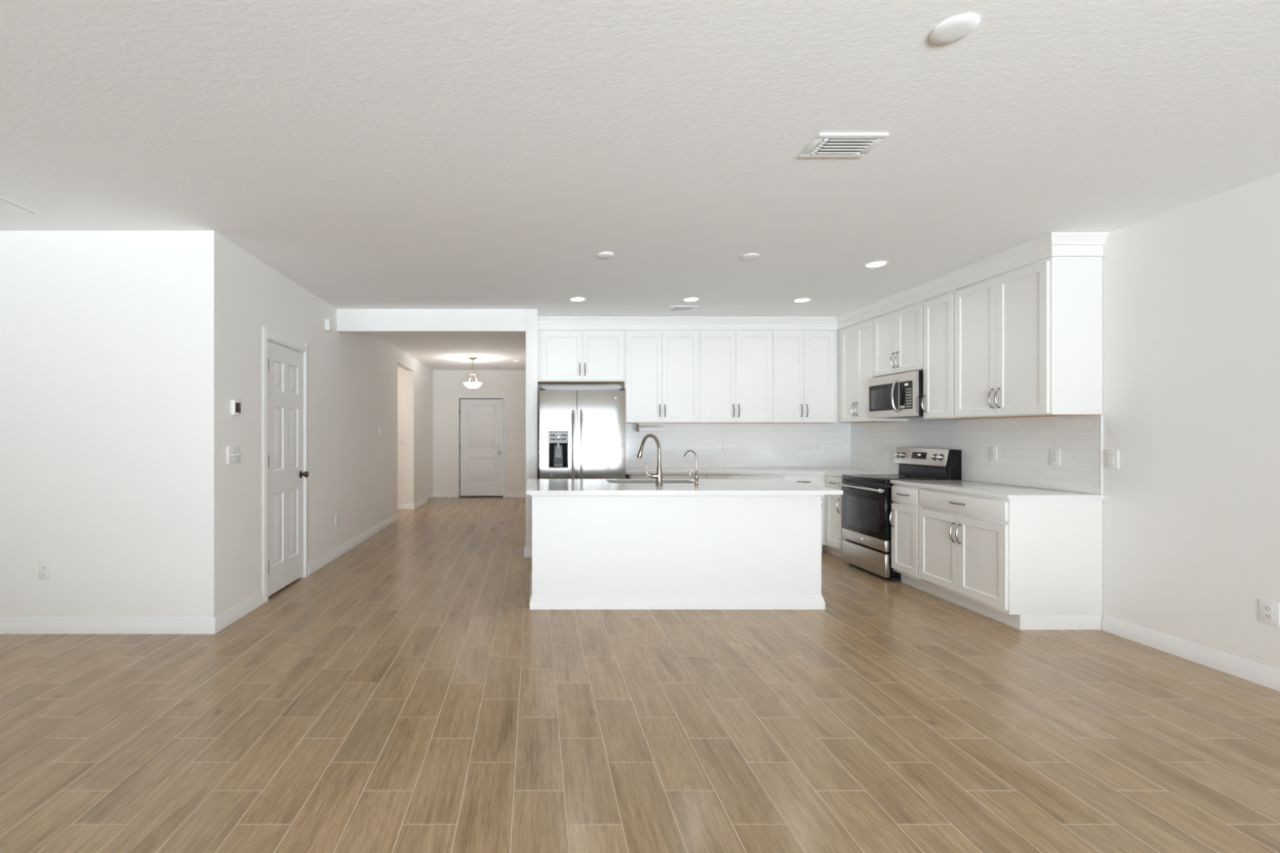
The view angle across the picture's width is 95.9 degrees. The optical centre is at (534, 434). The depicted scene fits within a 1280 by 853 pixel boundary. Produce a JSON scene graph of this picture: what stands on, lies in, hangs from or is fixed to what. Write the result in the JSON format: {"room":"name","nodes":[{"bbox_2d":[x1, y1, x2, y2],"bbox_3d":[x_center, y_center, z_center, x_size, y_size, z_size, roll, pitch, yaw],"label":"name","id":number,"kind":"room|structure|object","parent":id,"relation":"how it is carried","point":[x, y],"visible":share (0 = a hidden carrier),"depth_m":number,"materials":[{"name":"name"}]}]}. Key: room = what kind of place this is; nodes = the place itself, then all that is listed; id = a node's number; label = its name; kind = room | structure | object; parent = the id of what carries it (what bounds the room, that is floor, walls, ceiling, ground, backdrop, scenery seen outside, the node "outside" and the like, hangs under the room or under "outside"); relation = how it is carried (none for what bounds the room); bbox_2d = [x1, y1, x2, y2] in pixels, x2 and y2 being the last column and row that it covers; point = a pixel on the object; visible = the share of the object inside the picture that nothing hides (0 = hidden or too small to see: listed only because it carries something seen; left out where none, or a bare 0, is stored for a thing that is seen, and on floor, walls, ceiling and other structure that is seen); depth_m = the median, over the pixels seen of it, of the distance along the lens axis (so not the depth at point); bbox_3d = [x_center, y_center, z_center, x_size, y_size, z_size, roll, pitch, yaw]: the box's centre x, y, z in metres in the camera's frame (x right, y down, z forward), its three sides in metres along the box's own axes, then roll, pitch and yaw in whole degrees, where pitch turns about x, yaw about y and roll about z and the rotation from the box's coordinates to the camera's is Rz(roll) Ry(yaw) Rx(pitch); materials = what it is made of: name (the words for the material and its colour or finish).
{"room":"open-plan kitchen","nodes":[
{"label":"open-plan kitchen","id":0,"kind":"room"},
{"bbox_2d":[0,231,223,617],"bbox_3d":[-4.596,-0.017,3.950,4.808,2.753,0.119,0,0,0],"label":"wall","id":1,"kind":"structure","parent":0,"point":[112,342],"depth_m":3.89,"materials":[{"name":"white paint"}]},
{"bbox_2d":[38,561,51,579],"bbox_3d":[-3.344,0.930,3.886,0.085,0.126,0.009,0,0,0],"label":"wall outlet","id":2,"kind":"object","parent":1,"relation":"attached to","point":[44,567],"visible":1,"depth_m":3.88,"materials":[{"name":"white plastic"}]},
{"bbox_2d":[41,565,47,569],"bbox_3d":[-3.344,0.910,3.883,0.034,0.029,0.003,0,0,0],"label":"socket","id":3,"kind":"object","parent":2,"relation":"attached to","point":[43,567],"depth_m":3.88,"materials":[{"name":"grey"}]},
{"bbox_2d":[41,571,47,575],"bbox_3d":[-3.344,0.950,3.883,0.034,0.029,0.003,0,0,0],"label":"socket","id":4,"kind":"object","parent":2,"relation":"attached to","point":[43,573],"depth_m":3.88,"materials":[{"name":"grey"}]},
{"bbox_2d":[0,617,216,634],"bbox_3d":[-4.589,1.306,3.884,4.822,0.108,0.014,0,0,0],"label":"baseboard","id":5,"kind":"structure","parent":1,"relation":"attached to","point":[7,625],"depth_m":3.88,"materials":[{"name":"white wood"}]},
{"bbox_2d":[223,237,433,611],"bbox_3d":[-2.252,-0.017,8.165,0.120,2.753,8.310,0,0,0],"label":"wall","id":6,"kind":"structure","parent":0,"point":[353,377],"depth_m":5.78,"materials":[{"name":"white paint"}]},
{"bbox_2d":[226,445,239,464],"bbox_3d":[-2.179,0.148,4.135,0.026,0.128,0.165,0,0,0],"label":"wall switch","id":7,"kind":"object","parent":6,"relation":"attached to","point":[233,452],"visible":1,"depth_m":4.13,"materials":[{"name":"white plastic"}]},
{"bbox_2d":[231,400,240,415],"bbox_3d":[-2.176,-0.196,4.145,0.031,0.110,0.090,0,0,0],"label":"thermostat","id":8,"kind":"object","parent":6,"relation":"attached to","point":[235,404],"visible":1,"depth_m":4.12,"materials":[{"name":"white plastic"}]},
{"bbox_2d":[213,590,263,632],"bbox_3d":[-2.185,1.306,4.231,0.014,0.108,0.680,0,0,0],"label":"baseboard","id":9,"kind":"structure","parent":6,"relation":"attached to","point":[224,620],"depth_m":4.20,"materials":[{"name":"white wood"}]},
{"bbox_2d":[262,326,308,603],"bbox_3d":[-2.219,0.246,5.037,0.187,2.228,0.925,0,0,0],"label":"door","id":10,"kind":"structure","parent":6,"relation":"in","point":[285,359],"depth_m":5.00,"materials":[{"name":"white wood"}]},
{"bbox_2d":[324,319,332,331],"bbox_3d":[-2.168,-1.148,5.990,0.049,0.116,0.090,0,0,0],"label":"door chime","id":11,"kind":"object","parent":6,"relation":"attached to","point":[328,323],"visible":1,"depth_m":5.95,"materials":[{"name":"white plastic"}]},
{"bbox_2d":[335,514,337,525],"bbox_3d":[-2.187,0.946,6.300,0.009,0.122,0.078,0,0,0],"label":"wall outlet","id":12,"kind":"object","parent":6,"relation":"attached to","point":[336,515],"visible":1,"depth_m":6.29,"materials":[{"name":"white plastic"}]},
{"bbox_2d":[308,512,398,575],"bbox_3d":[-2.185,1.306,7.306,0.014,0.108,3.608,0,0,0],"label":"baseboard","id":13,"kind":"structure","parent":6,"relation":"attached to","point":[323,560],"depth_m":6.65,"materials":[{"name":"white"}]},
{"bbox_2d":[397,365,407,503],"bbox_3d":[-3.516,-0.017,9.720,2.408,2.753,1.460,0,0,0],"label":"wall","id":14,"kind":"structure","parent":0,"point":[402,373],"depth_m":10.33,"materials":[{"name":"white paint"}]},
{"bbox_2d":[400,439,406,445],"bbox_3d":[-2.385,0.140,10.319,0.118,0.122,0.021,0,0,0],"label":"wall switch","id":15,"kind":"object","parent":14,"relation":"attached to","point":[402,442],"visible":1,"depth_m":10.32,"materials":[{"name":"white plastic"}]},
{"bbox_2d":[337,309,525,333],"bbox_3d":[-1.145,-1.271,6.385,2.094,0.244,0.130,0,0,0],"label":"wall header","id":16,"kind":"structure","parent":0,"point":[348,321],"depth_m":6.32,"materials":[{"name":"white paint"}]},
{"bbox_2d":[433,370,525,492],"bbox_3d":[-1.138,-0.017,12.380,2.348,2.753,0.120,0,0,0],"label":"wall","id":17,"kind":"structure","parent":0,"point":[447,384],"depth_m":12.32,"materials":[{"name":"white paint"}]},
{"bbox_2d":[397,492,456,509],"bbox_3d":[-3.146,1.306,11.318,2.909,0.108,2.004,0,0,0],"label":"baseboard","id":18,"kind":"structure","parent":17,"relation":"attached to","point":[400,506],"depth_m":11.31,"materials":[{"name":"white"}]},
{"bbox_2d":[456,395,506,497],"bbox_3d":[-1.153,0.261,12.351,1.069,2.198,0.179,0,0,0],"label":"door","id":19,"kind":"structure","parent":17,"relation":"in","point":[481,420],"depth_m":12.33,"materials":[{"name":"white wood"}]},
{"bbox_2d":[506,492,525,497],"bbox_3d":[-0.356,1.306,12.313,0.516,0.108,0.014,0,0,0],"label":"baseboard","id":20,"kind":"structure","parent":17,"relation":"attached to","point":[508,494],"depth_m":12.31,"materials":[{"name":"white"}]},
{"bbox_2d":[525,309,537,546],"bbox_3d":[-0.031,-0.017,9.320,0.134,2.753,6.000,0,0,0],"label":"wall","id":21,"kind":"structure","parent":0,"point":[531,315],"depth_m":6.32,"materials":[{"name":"white paint"}]},
{"bbox_2d":[524,540,532,557],"bbox_3d":[-0.038,1.306,9.313,0.148,0.108,6.014,0,0,0],"label":"baseboard","id":22,"kind":"structure","parent":21,"relation":"attached to","point":[527,550],"depth_m":6.31,"materials":[{"name":"white wood"}]},
{"bbox_2d":[0,0,1279,370],"bbox_3d":[-1.520,-1.443,4.670,11.200,0.100,15.540,0,0,0],"label":"ceiling","id":23,"kind":"structure","parent":0,"point":[372,154],"depth_m":2.67,"materials":[{"name":"white paint"}]},
{"bbox_2d":[0,195,43,215],"bbox_3d":[-3.550,-1.392,3.220,0.860,0.002,0.790,0,0,0],"label":"ceiling hatch","id":24,"kind":"object","parent":23,"relation":"attached to","point":[7,207],"visible":1,"depth_m":3.52,"materials":[{"name":"white"}]},
{"bbox_2d":[462,357,482,390],"bbox_3d":[-1.123,-1.097,10.370,0.356,0.592,0.356,0,0,0],"label":"pendant light","id":25,"kind":"object","parent":23,"relation":"hanging from","point":[468,384],"visible":1,"depth_m":10.30,"materials":[{"name":"white glass"}]},
{"bbox_2d":[568,297,586,301],"bbox_3d":[0.444,-1.390,5.850,0.184,0.006,0.184,0,0,0],"label":"recessed light","id":26,"kind":"object","parent":23,"relation":"in","point":[572,299],"visible":1,"depth_m":5.84,"materials":[{"name":"white plastic"}]},
{"bbox_2d":[597,252,613,258],"bbox_3d":[0.551,-1.383,4.400,0.126,0.020,0.126,0,0,0],"label":"cover plate","id":27,"kind":"object","parent":23,"relation":"attached to","point":[602,255],"visible":1,"depth_m":4.37,"materials":[{"name":"white plastic"}]},
{"bbox_2d":[664,306,697,311],"bbox_3d":[1.615,-1.385,6.275,0.310,0.017,0.250,0,0,0],"label":"ceiling vent","id":28,"kind":"object","parent":23,"relation":"in","point":[670,308],"visible":1,"depth_m":6.27,"materials":[{"name":"white plastic"}]},
{"bbox_2d":[681,297,700,302],"bbox_3d":[1.615,-1.390,5.860,0.184,0.006,0.184,0,0,0],"label":"recessed light","id":29,"kind":"object","parent":23,"relation":"in","point":[689,299],"visible":1,"depth_m":5.84,"materials":[{"name":"white plastic"}]},
{"bbox_2d":[741,253,759,259],"bbox_3d":[1.686,-1.386,4.440,0.136,0.014,0.136,0,0,0],"label":"cover plate","id":30,"kind":"object","parent":23,"relation":"attached to","point":[752,255],"visible":1,"depth_m":4.41,"materials":[{"name":"white plastic"}]},
{"bbox_2d":[792,297,812,302],"bbox_3d":[2.772,-1.390,5.890,0.184,0.006,0.184,0,0,0],"label":"recessed light","id":31,"kind":"object","parent":23,"relation":"in","point":[801,300],"visible":1,"depth_m":5.87,"materials":[{"name":"white plastic"}]},
{"bbox_2d":[798,133,888,157],"bbox_3d":[1.478,-1.385,2.736,0.320,0.017,0.219,0,0,0],"label":"ceiling vent","id":32,"kind":"object","parent":23,"relation":"in","point":[824,144],"visible":1,"depth_m":2.72,"materials":[{"name":"white plastic"}]},
{"bbox_2d":[862,260,888,267],"bbox_3d":[2.793,-1.390,4.650,0.184,0.006,0.184,0,0,0],"label":"recessed light","id":33,"kind":"object","parent":23,"relation":"in","point":[882,263],"visible":1,"depth_m":4.63,"materials":[{"name":"white plastic"}]},
{"bbox_2d":[928,13,979,44],"bbox_3d":[1.440,-1.386,1.953,0.140,0.014,0.140,0,0,0],"label":"cover plate","id":34,"kind":"object","parent":23,"relation":"attached to","point":[954,28],"visible":1,"depth_m":1.94,"materials":[{"name":"white plastic"}]},
{"bbox_2d":[0,497,1279,852],"bbox_3d":[-1.520,1.410,4.670,11.200,0.100,15.540,0,0,0],"label":"floor","id":35,"kind":"structure","parent":0,"point":[406,693],"depth_m":2.61,"materials":[{"name":"brown wood"}]},
{"bbox_2d":[539,386,625,479],"bbox_3d":[0.521,0.412,6.508,0.932,1.895,0.884,0,0,0],"label":"refrigerator","id":36,"kind":"object","parent":35,"relation":"on","point":[582,428],"visible":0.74,"depth_m":6.15,"materials":[{"name":"grey metal"}]},
{"bbox_2d":[625,474,706,479],"bbox_3d":[1.517,0.905,6.757,0.874,0.909,0.703,0,0,0],"label":"base cabinet","id":37,"kind":"object","parent":35,"relation":"on","point":[627,476],"visible":0.06,"depth_m":6.45,"materials":[{"name":"white"}]},
{"bbox_2d":[529,494,825,609],"bbox_3d":[1.110,0.905,4.870,2.296,0.909,0.909,0,0,0],"label":"kitchen island","id":38,"kind":"object","parent":35,"relation":"on","point":[590,552],"visible":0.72,"depth_m":4.44,"materials":[{"name":"white wood"}]},
{"bbox_2d":[525,479,843,494],"bbox_3d":[1.127,0.435,4.813,2.381,0.030,1.094,0,0,0],"label":"island countertop","id":39,"kind":"structure","parent":38,"relation":"on","point":[534,486],"depth_m":4.49,"materials":[{"name":"white stone"}]},
{"bbox_2d":[636,433,662,485],"bbox_3d":[0.944,0.207,4.742,0.248,0.426,0.110,0,0,43],"label":"kitchen faucet","id":40,"kind":"object","parent":39,"relation":"on","point":[658,475],"visible":1,"depth_m":4.69,"materials":[{"name":"silver metal"}]},
{"bbox_2d":[684,449,698,485],"bbox_3d":[1.295,0.275,4.707,0.124,0.291,0.050,0,0,23],"label":"water tap","id":41,"kind":"object","parent":39,"relation":"on","point":[695,477],"visible":1,"depth_m":4.69,"materials":[{"name":"silver metal"}]},
{"bbox_2d":[706,474,782,479],"bbox_3d":[2.387,0.905,6.757,0.864,0.909,0.703,0,0,0],"label":"base cabinet","id":42,"kind":"object","parent":35,"relation":"on","point":[708,476],"visible":0.07,"depth_m":6.45,"materials":[{"name":"white"}]},
{"bbox_2d":[782,474,825,552],"bbox_3d":[3.065,0.905,6.757,0.489,0.909,0.703,0,0,0],"label":"base cabinet","id":43,"kind":"object","parent":35,"relation":"on","point":[819,480],"visible":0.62,"depth_m":6.45,"materials":[{"name":"white wood"}]},
{"bbox_2d":[822,474,845,557],"bbox_3d":[3.604,0.905,6.559,0.708,0.909,1.093,0,0,0],"label":"base cabinet","id":44,"kind":"object","parent":35,"relation":"on","point":[833,538],"visible":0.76,"depth_m":6.28,"materials":[{"name":"white wood"}]},
{"bbox_2d":[625,467,898,476],"bbox_3d":[2.479,0.435,6.561,2.959,0.030,1.097,0,0,0],"label":"countertop","id":45,"kind":"structure","parent":44,"relation":"on","point":[839,472],"depth_m":6.47,"materials":[{"name":"white stone"}]},
{"bbox_2d":[836,447,961,581],"bbox_3d":[3.565,0.748,5.633,0.764,1.224,0.755,0,0,0],"label":"range","id":46,"kind":"object","parent":35,"relation":"on","point":[866,499],"visible":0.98,"depth_m":5.53,"materials":[{"name":"silver metal"}]},
{"bbox_2d":[841,474,945,484],"bbox_3d":[3.597,0.441,5.633,0.700,0.038,0.755,0,0,0],"label":"cooktop","id":47,"kind":"object","parent":46,"relation":"in","point":[857,478],"depth_m":5.63,"materials":[{"name":"black glass"}]},
{"bbox_2d":[888,484,928,592],"bbox_3d":[3.604,0.905,5.066,0.708,0.909,0.371,0,0,0],"label":"base cabinet","id":48,"kind":"object","parent":35,"relation":"on","point":[905,505],"visible":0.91,"depth_m":5.05,"materials":[{"name":"white wood"}]},
{"bbox_2d":[918,487,1102,629],"bbox_3d":[3.604,0.905,4.421,0.708,0.909,0.917,0,0,0],"label":"base cabinet","id":49,"kind":"object","parent":35,"relation":"on","point":[1020,564],"visible":1,"depth_m":3.96,"materials":[{"name":"white wood"}]},
{"bbox_2d":[890,480,1105,499],"bbox_3d":[3.622,0.435,4.599,0.674,0.030,1.308,0,0,0],"label":"countertop","id":50,"kind":"structure","parent":49,"relation":"on","point":[979,488],"depth_m":4.29,"materials":[{"name":"white stone"}]},
{"bbox_2d":[537,329,851,479],"bbox_3d":[1.998,-0.017,7.170,3.924,2.753,0.120,0,0,0],"label":"wall","id":51,"kind":"structure","parent":0,"point":[540,386],"depth_m":7.11,"materials":[{"name":"white paint"}]},
{"bbox_2d":[537,330,624,384],"bbox_3d":[0.556,-0.933,6.904,1.035,0.613,0.408,0,0,0],"label":"upper cabinet","id":52,"kind":"object","parent":51,"relation":"attached to","point":[564,357],"visible":0.94,"depth_m":6.75,"materials":[{"name":"white wood"}]},
{"bbox_2d":[620,330,698,423],"bbox_3d":[1.514,-0.689,6.904,0.880,1.103,0.408,0,0,0],"label":"upper cabinet","id":53,"kind":"object","parent":51,"relation":"attached to","point":[660,384],"visible":0.96,"depth_m":6.75,"materials":[{"name":"white wood"}]},
{"bbox_2d":[636,422,663,431],"bbox_3d":[1.403,-0.085,6.900,0.315,0.105,0.100,0,0,0],"label":"holder","id":54,"kind":"object","parent":53,"relation":"attached to","point":[638,428],"visible":1,"depth_m":6.87,"materials":[{"name":"white plastic"}]},
{"bbox_2d":[693,330,771,423],"bbox_3d":[2.387,-0.689,6.904,0.864,1.103,0.408,0,0,0],"label":"upper cabinet","id":55,"kind":"object","parent":51,"relation":"attached to","point":[735,366],"visible":0.98,"depth_m":6.75,"materials":[{"name":"white wood"}]},
{"bbox_2d":[625,423,850,467],"bbox_3d":[2.475,0.141,7.105,2.950,0.556,0.008,0,0,0],"label":"backsplash","id":56,"kind":"structure","parent":51,"relation":"attached to","point":[746,445],"depth_m":7.10,"materials":[{"name":"tile"}]},
{"bbox_2d":[718,442,724,452],"bbox_3d":[2.337,0.155,7.096,0.078,0.122,0.009,0,0,0],"label":"wall outlet","id":57,"kind":"object","parent":56,"relation":"attached to","point":[721,445],"visible":1,"depth_m":7.09,"materials":[{"name":"white plastic"}]},
{"bbox_2d":[813,442,820,452],"bbox_3d":[3.525,0.155,7.096,0.078,0.122,0.009,0,0,0],"label":"wall outlet","id":58,"kind":"object","parent":56,"relation":"attached to","point":[816,445],"visible":1,"depth_m":7.09,"materials":[{"name":"white plastic"}]},
{"bbox_2d":[764,330,837,423],"bbox_3d":[3.213,-0.689,6.904,0.785,1.103,0.408,0,0,0],"label":"upper cabinet","id":59,"kind":"object","parent":51,"relation":"attached to","point":[804,363],"visible":0.98,"depth_m":6.75,"materials":[{"name":"white wood"}]},
{"bbox_2d":[851,172,1279,670],"bbox_3d":[4.020,-0.017,2.115,0.120,2.753,10.230,0,0,0],"label":"wall","id":60,"kind":"structure","parent":0,"point":[1191,292],"depth_m":3.39,"materials":[{"name":"white paint"}]},
{"bbox_2d":[537,232,1109,329],"bbox_3d":[1.998,-1.317,5.338,3.921,0.152,2.843,0,0,0],"label":"trim","id":61,"kind":"structure","parent":60,"relation":"attached to","point":[1051,244],"depth_m":5.79,"materials":[{"name":"white wood"}]},
{"bbox_2d":[837,317,908,422],"bbox_3d":[3.752,-0.689,6.391,0.412,1.103,0.737,0,0,0],"label":"upper cabinet","id":62,"kind":"object","parent":60,"relation":"attached to","point":[855,342],"visible":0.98,"depth_m":6.37,"materials":[{"name":"white wood"}]},
{"bbox_2d":[873,300,924,377],"bbox_3d":[3.752,-0.917,5.639,0.412,0.645,0.766,0,0,0],"label":"upper cabinet","id":63,"kind":"object","parent":60,"relation":"attached to","point":[898,335],"visible":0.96,"depth_m":5.59,"materials":[{"name":"white wood"}]},
{"bbox_2d":[867,370,923,417],"bbox_3d":[3.702,-0.378,5.633,0.492,0.423,0.755,0,0,0],"label":"microwave","id":64,"kind":"object","parent":63,"relation":"attached to","point":[900,395],"visible":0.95,"depth_m":5.50,"materials":[{"name":"silver metal"}]},
{"bbox_2d":[920,289,977,419],"bbox_3d":[3.752,-0.689,5.060,0.412,1.103,0.389,0,0,0],"label":"upper cabinet","id":65,"kind":"object","parent":60,"relation":"attached to","point":[938,399],"visible":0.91,"depth_m":5.05,"materials":[{"name":"white wood"}]},
{"bbox_2d":[850,414,1102,494],"bbox_3d":[3.954,0.141,5.536,0.010,0.556,3.148,0,0,0],"label":"backsplash","id":66,"kind":"structure","parent":60,"relation":"attached to","point":[1023,445],"depth_m":4.75,"materials":[{"name":"tile"}]},
{"bbox_2d":[875,443,880,454],"bbox_3d":[3.946,0.165,6.530,0.009,0.122,0.078,0,0,0],"label":"wall outlet","id":67,"kind":"object","parent":66,"relation":"attached to","point":[877,445],"visible":1,"depth_m":6.52,"materials":[{"name":"white plastic"}]},
{"bbox_2d":[989,446,996,461],"bbox_3d":[3.946,0.165,4.895,0.009,0.122,0.080,0,0,0],"label":"wall outlet","id":68,"kind":"object","parent":66,"relation":"attached to","point":[993,450],"visible":1,"depth_m":4.89,"materials":[{"name":"white plastic"}]},
{"bbox_2d":[1049,448,1060,465],"bbox_3d":[3.946,0.170,4.312,0.009,0.128,0.085,0,0,0],"label":"wall outlet","id":69,"kind":"object","parent":66,"relation":"attached to","point":[1055,453],"visible":1,"depth_m":4.31,"materials":[{"name":"white plastic"}]},
{"bbox_2d":[954,256,1102,418],"bbox_3d":[3.752,-0.689,4.414,0.412,1.103,0.902,0,0,0],"label":"upper cabinet","id":70,"kind":"object","parent":60,"relation":"attached to","point":[1028,339],"visible":1,"depth_m":4.10,"materials":[{"name":"white wood"}]},
{"bbox_2d":[1105,449,1119,468],"bbox_3d":[3.951,0.168,3.893,0.017,0.128,0.085,0,0,0],"label":"wall switch","id":71,"kind":"object","parent":60,"relation":"attached to","point":[1112,456],"visible":1,"depth_m":3.88,"materials":[{"name":"white plastic"}]},
{"bbox_2d":[1102,614,1279,691],"bbox_3d":[3.953,1.306,0.477,0.014,0.108,6.955,0,0,0],"label":"baseboard","id":72,"kind":"structure","parent":60,"relation":"attached to","point":[1266,676],"depth_m":3.39,"materials":[{"name":"white wood"}]},
{"bbox_2d":[1258,598,1279,626],"bbox_3d":[3.955,0.957,3.062,0.009,0.126,0.085,0,0,0],"label":"wall outlet","id":73,"kind":"object","parent":60,"relation":"attached to","point":[1268,611],"visible":1,"depth_m":3.06,"materials":[{"name":"white plastic"}]},
{"bbox_2d":[1264,604,1272,612],"bbox_3d":[3.952,0.937,3.062,0.003,0.029,0.034,0,0,0],"label":"socket","id":74,"kind":"object","parent":73,"relation":"attached to","point":[1268,608],"depth_m":3.06,"materials":[{"name":"grey plastic"}]},
{"bbox_2d":[1264,612,1272,619],"bbox_3d":[3.952,0.977,3.062,0.003,0.029,0.034,0,0,0],"label":"socket","id":75,"kind":"object","parent":73,"relation":"attached to","point":[1268,615],"depth_m":3.06,"materials":[{"name":"grey plastic"}]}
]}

